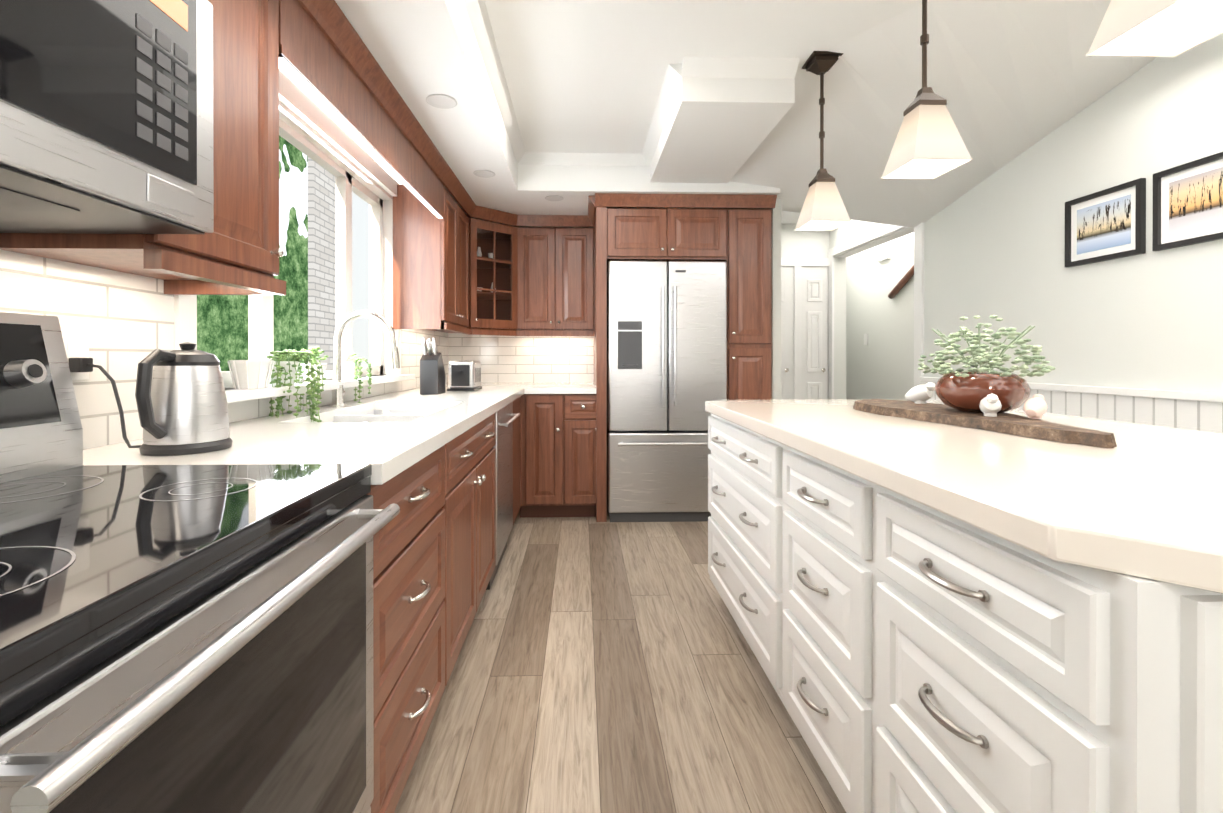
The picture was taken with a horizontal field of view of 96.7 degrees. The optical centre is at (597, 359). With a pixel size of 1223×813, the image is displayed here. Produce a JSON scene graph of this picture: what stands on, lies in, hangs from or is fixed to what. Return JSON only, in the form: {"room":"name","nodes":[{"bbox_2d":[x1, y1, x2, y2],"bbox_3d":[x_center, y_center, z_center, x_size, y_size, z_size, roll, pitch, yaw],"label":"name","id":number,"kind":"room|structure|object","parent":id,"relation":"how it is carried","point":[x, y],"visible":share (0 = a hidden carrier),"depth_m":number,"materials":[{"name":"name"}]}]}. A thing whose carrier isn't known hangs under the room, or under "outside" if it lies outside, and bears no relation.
{"room":"kitchen","nodes":[
{"label":"kitchen","id":0,"kind":"room"},
{"bbox_2d":[516,214,523,391],"bbox_3d":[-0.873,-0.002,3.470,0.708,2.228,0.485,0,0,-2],"label":"wall cabinet","id":1,"kind":"object","parent":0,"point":[519,218],"depth_m":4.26,"materials":[{"name":"brown wood"}]},
{"bbox_2d":[524,216,595,383],"bbox_3d":[-0.341,-0.004,4.433,0.604,2.228,0.328,0,0,-2],"label":"wall cabinet","id":2,"kind":"object","parent":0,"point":[560,256],"depth_m":4.27,"materials":[{"name":"brown wood"}]},
{"bbox_2d":[394,509,845,812],"bbox_3d":[0.876,1.164,2.848,4.470,0.100,8.600,0,0,-2],"label":"floor","id":3,"kind":"structure","parent":0,"point":[608,666],"depth_m":1.79,"materials":[{"name":"brown wood"}]},
{"bbox_2d":[0,233,159,464],"bbox_3d":[-0.996,0.006,0.851,0.303,2.228,0.376,0,0,-2],"label":"tall cabinet","id":4,"kind":"object","parent":3,"relation":"on","point":[137,254],"depth_m":1.06,"materials":[{"name":"brown wood"}]},
{"bbox_2d":[0,0,213,233],"bbox_3d":[-0.929,-0.456,0.662,0.424,0.443,0.748,0,0,-2],"label":"microwave","id":5,"kind":"object","parent":4,"relation":"attached to","point":[106,116],"visible":1,"depth_m":0.83,"materials":[{"name":"grey metal"}]},
{"bbox_2d":[0,312,399,812],"bbox_3d":[-0.750,0.520,0.669,0.782,1.200,0.750,0,0,-2],"label":"range","id":6,"kind":"object","parent":3,"relation":"on","point":[186,638],"visible":0.98,"depth_m":0.65,"materials":[{"name":"grey"}]},
{"bbox_2d":[160,0,451,475],"bbox_3d":[-0.809,0.004,1.347,0.708,2.228,0.593,0,0,-2],"label":"tall cabinet","id":7,"kind":"object","parent":3,"relation":"on","point":[313,43],"depth_m":1.52,"materials":[{"name":"brown wood"}]},
{"bbox_2d":[376,380,606,487],"bbox_3d":[-0.564,0.218,2.819,1.279,0.040,3.531,0,0,-2],"label":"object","id":8,"kind":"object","parent":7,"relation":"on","point":[560,430],"depth_m":3.71,"materials":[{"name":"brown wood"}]},
{"bbox_2d":[135,342,232,455],"bbox_3d":[-0.920,0.082,1.196,0.168,0.240,0.224,0,0,-2],"label":"kettle","id":9,"kind":"object","parent":8,"relation":"on","point":[181,401],"visible":1,"depth_m":1.16,"materials":[{"name":"silver metal"}]},
{"bbox_2d":[420,337,445,393],"bbox_3d":[-0.948,0.035,3.109,0.100,0.322,0.202,0,0,-2],"label":"knife block","id":10,"kind":"object","parent":8,"relation":"on","point":[432,375],"visible":0.98,"depth_m":3.04,"materials":[{"name":"black plastic"}]},
{"bbox_2d":[447,361,481,390],"bbox_3d":[-0.855,0.102,3.487,0.170,0.186,0.292,0,0,-2],"label":"toaster","id":11,"kind":"object","parent":8,"relation":"on","point":[464,375],"visible":1,"depth_m":3.37,"materials":[{"name":"silver metal"}]},
{"bbox_2d":[366,476,451,812],"bbox_3d":[-0.809,0.680,1.346,0.708,0.876,0.598,0,0,-2],"label":"base cabinet","id":12,"kind":"object","parent":3,"relation":"on","point":[412,553],"depth_m":1.30,"materials":[{"name":"brown wood"}]},
{"bbox_2d":[452,484,495,670],"bbox_3d":[-0.832,0.678,2.129,0.708,0.876,0.968,0,0,-2],"label":"base cabinet","id":13,"kind":"object","parent":3,"relation":"on","point":[473,505],"depth_m":2.02,"materials":[{"name":"brown wood"}]},
{"bbox_2d":[452,171,499,423],"bbox_3d":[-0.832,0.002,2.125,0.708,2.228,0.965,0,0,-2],"label":"tall cabinet","id":14,"kind":"object","parent":3,"relation":"on","point":[475,242],"depth_m":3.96,"materials":[{"name":"brown wood"}]},
{"bbox_2d":[486,402,519,589],"bbox_3d":[-0.800,0.677,2.921,0.704,0.873,0.606,0,0,-2],"label":"dishwasher","id":15,"kind":"object","parent":3,"relation":"on","point":[505,419],"visible":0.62,"depth_m":2.85,"materials":[{"name":"silver metal"}]},
{"bbox_2d":[500,211,515,523],"bbox_3d":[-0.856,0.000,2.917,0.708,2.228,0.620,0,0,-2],"label":"wall cabinet","id":16,"kind":"object","parent":3,"relation":"on","point":[507,233],"depth_m":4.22,"materials":[{"name":"brown wood"}]},
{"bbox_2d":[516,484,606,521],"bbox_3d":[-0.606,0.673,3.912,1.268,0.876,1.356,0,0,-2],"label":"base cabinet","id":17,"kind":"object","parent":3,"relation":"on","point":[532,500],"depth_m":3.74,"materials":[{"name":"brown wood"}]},
{"bbox_2d":[607,261,726,521],"bbox_3d":[0.462,0.220,4.101,0.806,1.780,0.966,0,0,-2],"label":"fridge","id":18,"kind":"object","parent":3,"relation":"on","point":[666,351],"visible":0.9,"depth_m":3.68,"materials":[{"name":"grey metal"}]},
{"bbox_2d":[707,411,1222,812],"bbox_3d":[1.029,0.677,1.566,1.068,0.880,1.970,0,0,-2],"label":"kitchen island","id":19,"kind":"object","parent":3,"relation":"on","point":[930,617],"depth_m":0.86,"materials":[{"name":"white paint"}]},
{"bbox_2d":[705,399,1222,602],"bbox_3d":[1.064,0.215,1.566,1.110,0.044,2.010,0,0,-2],"label":"island countertop","id":20,"kind":"structure","parent":19,"relation":"on","point":[1146,510],"depth_m":0.89,"materials":[{"name":"white stone"}]},
{"bbox_2d":[853,399,1116,447],"bbox_3d":[1.122,0.177,1.705,0.299,0.028,1.056,0,0,-2],"label":"decor","id":21,"kind":"object","parent":20,"relation":"on","point":[1013,424],"visible":0.92,"depth_m":1.50,"materials":[{"name":"brown wood"}]},
{"bbox_2d":[905,382,934,403],"bbox_3d":[1.178,0.121,1.978,0.077,0.080,0.104,0,0,-2],"label":"bird","id":22,"kind":"object","parent":21,"relation":"on","point":[920,394],"visible":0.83,"depth_m":1.96},
{"bbox_2d":[918,315,1055,412],"bbox_3d":[1.189,0.011,1.684,0.342,0.301,0.337,0,0,-2],"label":"potted plant","id":23,"kind":"object","parent":21,"relation":"on","point":[963,390],"visible":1,"depth_m":1.62,"materials":[{"name":"glazed ceramic"},{"name":"leaf"}]},
{"bbox_2d":[979,393,1001,416],"bbox_3d":[1.120,0.129,1.547,0.057,0.067,0.091,0,0,-2],"label":"bird","id":24,"kind":"object","parent":21,"relation":"on","point":[990,405],"visible":1,"depth_m":1.53},
{"bbox_2d":[1023,394,1047,418],"bbox_3d":[1.206,0.129,1.496,0.085,0.067,0.066,0,0,-2],"label":"bird","id":25,"kind":"object","parent":21,"relation":"on","point":[1035,406],"visible":1,"depth_m":1.48},
{"bbox_2d":[335,0,1156,227],"bbox_3d":[0.866,-1.216,2.841,4.430,0.500,8.540,0,0,-2],"label":"ceiling","id":26,"kind":"structure","parent":0,"point":[574,104],"depth_m":2.52,"materials":[{"name":"white paint"}]},
{"bbox_2d":[426,94,456,108],"bbox_3d":[-0.675,-1.111,2.345,0.132,0.006,0.132,0,0,-2],"label":"recessed light","id":27,"kind":"object","parent":26,"relation":"in","point":[441,101],"visible":1,"depth_m":2.34,"materials":[{"name":"grey"}]},
{"bbox_2d":[473,170,494,177],"bbox_3d":[-0.683,-1.113,3.265,0.132,0.006,0.132,0,0,-2],"label":"recessed light","id":28,"kind":"object","parent":26,"relation":"in","point":[484,173],"visible":0.98,"depth_m":3.26,"materials":[{"name":"grey"}]},
{"bbox_2d":[545,195,563,200],"bbox_3d":[-0.303,-1.115,3.767,0.132,0.006,0.132,0,0,-2],"label":"recessed light","id":29,"kind":"object","parent":26,"relation":"in","point":[554,198],"visible":0.98,"depth_m":3.77,"materials":[{"name":"grey"}]},
{"bbox_2d":[794,51,850,230],"bbox_3d":[1.003,-0.971,2.436,0.181,0.746,0.181,0,0,-2],"label":"pendant light","id":30,"kind":"object","parent":26,"relation":"hanging from","point":[823,208],"visible":1,"depth_m":2.40,"materials":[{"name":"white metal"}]},
{"bbox_2d":[881,0,972,178],"bbox_3d":[1.025,-0.968,1.706,0.181,0.746,0.181,0,0,-2],"label":"pendant light","id":31,"kind":"object","parent":26,"relation":"hanging from","point":[929,143],"visible":1,"depth_m":1.67,"materials":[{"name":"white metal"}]},
{"bbox_2d":[1086,0,1222,56],"bbox_3d":[1.047,-0.966,0.977,0.181,0.746,0.181,0,0,-2],"label":"pendant light","id":32,"kind":"object","parent":26,"relation":"hanging from","point":[1151,28],"visible":1,"depth_m":1.04,"materials":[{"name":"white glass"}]},
{"bbox_2d":[762,198,780,399],"bbox_3d":[1.239,-0.190,4.226,0.060,2.600,0.840,0,0,-2],"label":"wall","id":33,"kind":"structure","parent":0,"point":[776,302],"depth_m":3.81,"materials":[{"name":"white paint"}]},
{"bbox_2d":[448,333,593,381],"bbox_3d":[-0.647,-0.029,4.587,1.219,0.445,0.006,0,0,-2],"label":"wall tile","id":34,"kind":"structure","parent":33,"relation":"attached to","point":[535,358],"depth_m":4.58,"materials":[{"name":"white tile"}]},
{"bbox_2d":[781,224,828,257],"bbox_3d":[1.741,-0.194,5.482,1.140,2.600,0.120,0,0,-2],"label":"wall","id":35,"kind":"structure","parent":0,"point":[794,244],"depth_m":5.43,"materials":[{"name":"white paint"}]},
{"bbox_2d":[781,258,828,399],"bbox_3d":[1.764,0.051,5.390,1.080,2.110,0.059,0,0,-2],"label":"hall door","id":36,"kind":"structure","parent":35,"relation":"in","point":[804,328],"depth_m":5.39,"materials":[{"name":"white paint"}]},
{"bbox_2d":[846,232,913,398],"bbox_3d":[2.948,-0.193,5.259,0.120,2.600,3.840,0,0,-2],"label":"wall","id":37,"kind":"structure","parent":0,"point":[880,365],"depth_m":5.54,"materials":[{"name":"white paint"}]},
{"bbox_2d":[864,333,867,344],"bbox_3d":[2.866,-0.215,5.816,0.006,0.120,0.080,0,0,-2],"label":"light switch","id":38,"kind":"object","parent":37,"relation":"attached to","point":[865,339],"visible":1,"depth_m":5.80,"materials":[{"name":"white plastic"}]},
{"bbox_2d":[876,244,890,261],"bbox_3d":[2.861,-1.064,5.454,0.038,0.140,0.200,0,0,-2],"label":"box","id":39,"kind":"object","parent":37,"relation":"attached to","point":[883,253],"visible":1,"depth_m":5.41,"materials":[{"name":"white"}]},
{"bbox_2d":[888,265,913,298],"bbox_3d":[2.869,-0.492,4.912,0.060,1.200,0.814,0,0,-2],"label":"stair handrail","id":40,"kind":"object","parent":37,"relation":"attached to","point":[901,284],"visible":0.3,"depth_m":5.09,"materials":[{"name":"brown wood"}]},
{"bbox_2d":[829,33,1222,398],"bbox_3d":[2.450,-0.186,2.892,0.120,2.600,8.300,0,0,-2],"label":"wall","id":41,"kind":"structure","parent":0,"point":[994,243],"depth_m":2.64,"materials":[{"name":"white paint"}]},
{"bbox_2d":[828,223,1222,433],"bbox_3d":[2.457,0.016,2.083,0.155,2.200,6.680,0,0,-2],"label":"trim","id":42,"kind":"structure","parent":41,"relation":"attached to","point":[1196,411],"depth_m":2.67,"materials":[{"name":"white wood"}]},
{"bbox_2d":[1065,178,1145,266],"bbox_3d":[2.386,-0.631,2.571,0.024,0.330,0.375,0,0,-2],"label":"picture","id":43,"kind":"object","parent":41,"relation":"attached to","point":[1106,224],"visible":1,"depth_m":2.55,"materials":[{"name":"black wood"}]},
{"bbox_2d":[1152,152,1222,250],"bbox_3d":[2.398,-0.629,2.147,0.024,0.330,0.375,0,0,-2],"label":"picture","id":44,"kind":"object","parent":41,"relation":"attached to","point":[1187,204],"visible":0.94,"depth_m":2.20,"materials":[{"name":"black wood"}]},
{"bbox_3d":[-1.244,-0.183,1.660,0.140,2.600,6.060,0,0,-2],"label":"wall","id":45,"kind":"structure","parent":0,"visible":0},
{"bbox_2d":[0,249,447,449],"bbox_3d":[-1.189,-0.052,2.252,0.006,0.505,4.640,0,0,-2],"label":"wall tile","id":46,"kind":"structure","parent":45,"relation":"attached to","point":[126,320],"depth_m":1.29,"materials":[{"name":"white tile"}]},
{"bbox_2d":[61,327,140,447],"bbox_3d":[-1.084,0.064,1.195,0.139,0.268,0.072,0,0,-2],"label":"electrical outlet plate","id":47,"kind":"object","parent":46,"relation":"attached to","point":[76,345],"visible":0.81,"depth_m":1.20,"materials":[{"name":"white"}]},
{"bbox_2d":[174,69,414,402],"bbox_3d":[-1.217,-0.465,2.410,0.240,1.180,1.880,0,0,-2],"label":"window","id":48,"kind":"structure","parent":45,"relation":"in","point":[311,129],"depth_m":2.71,"materials":[{"name":"white wood"}]},
{"bbox_2d":[227,360,274,388],"bbox_3d":[-1.143,0.049,1.794,0.133,0.094,0.126,0,0,-2],"label":"flower pot","id":49,"kind":"object","parent":48,"relation":"on","point":[251,374],"visible":1,"depth_m":1.75,"materials":[{"name":"white ceramic"}]},
{"bbox_2d":[267,349,325,421],"bbox_3d":[-1.098,0.125,1.975,0.217,0.325,0.243,0,0,-2],"label":"potted plant","id":50,"kind":"object","parent":48,"relation":"on","point":[284,373],"visible":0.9,"depth_m":1.94,"materials":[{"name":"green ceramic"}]},
{"bbox_2d":[301,346,328,382],"bbox_3d":[-1.160,0.021,2.219,0.114,0.147,0.114,0,0,-2],"label":"potted plant","id":51,"kind":"object","parent":48,"relation":"on","point":[316,351],"visible":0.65,"depth_m":2.19,"materials":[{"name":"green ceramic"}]},
{"bbox_2d":[341,353,371,402],"bbox_3d":[-1.140,0.087,2.547,0.147,0.234,0.130,0,0,-2],"label":"potted plant","id":52,"kind":"object","parent":48,"relation":"on","point":[352,370],"visible":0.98,"depth_m":2.52,"materials":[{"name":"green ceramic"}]},
{"label":"outside","id":53,"kind":"structure","parent":0,"visible":0},
{"bbox_2d":[197,135,307,371],"bbox_3d":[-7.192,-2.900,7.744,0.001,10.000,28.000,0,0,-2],"label":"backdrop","id":54,"kind":"structure","parent":53,"point":[222,328],"depth_m":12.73,"materials":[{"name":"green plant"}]},
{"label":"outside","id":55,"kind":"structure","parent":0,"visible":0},
{"bbox_2d":[308,157,335,370],"bbox_3d":[-3.176,-1.646,6.304,0.060,6.500,0.630,0,0,-2],"label":"brick wall","id":56,"kind":"structure","parent":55,"point":[321,263],"depth_m":6.18,"materials":[{"name":"white brick"}]},
{"bbox_2d":[352,192,368,365],"bbox_3d":[-3.311,-1.656,9.741,0.001,6.500,6.250,0,0,-2],"label":"siding","id":57,"kind":"object","parent":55,"point":[360,271],"depth_m":7.41,"materials":[{"name":"white"}]}
]}

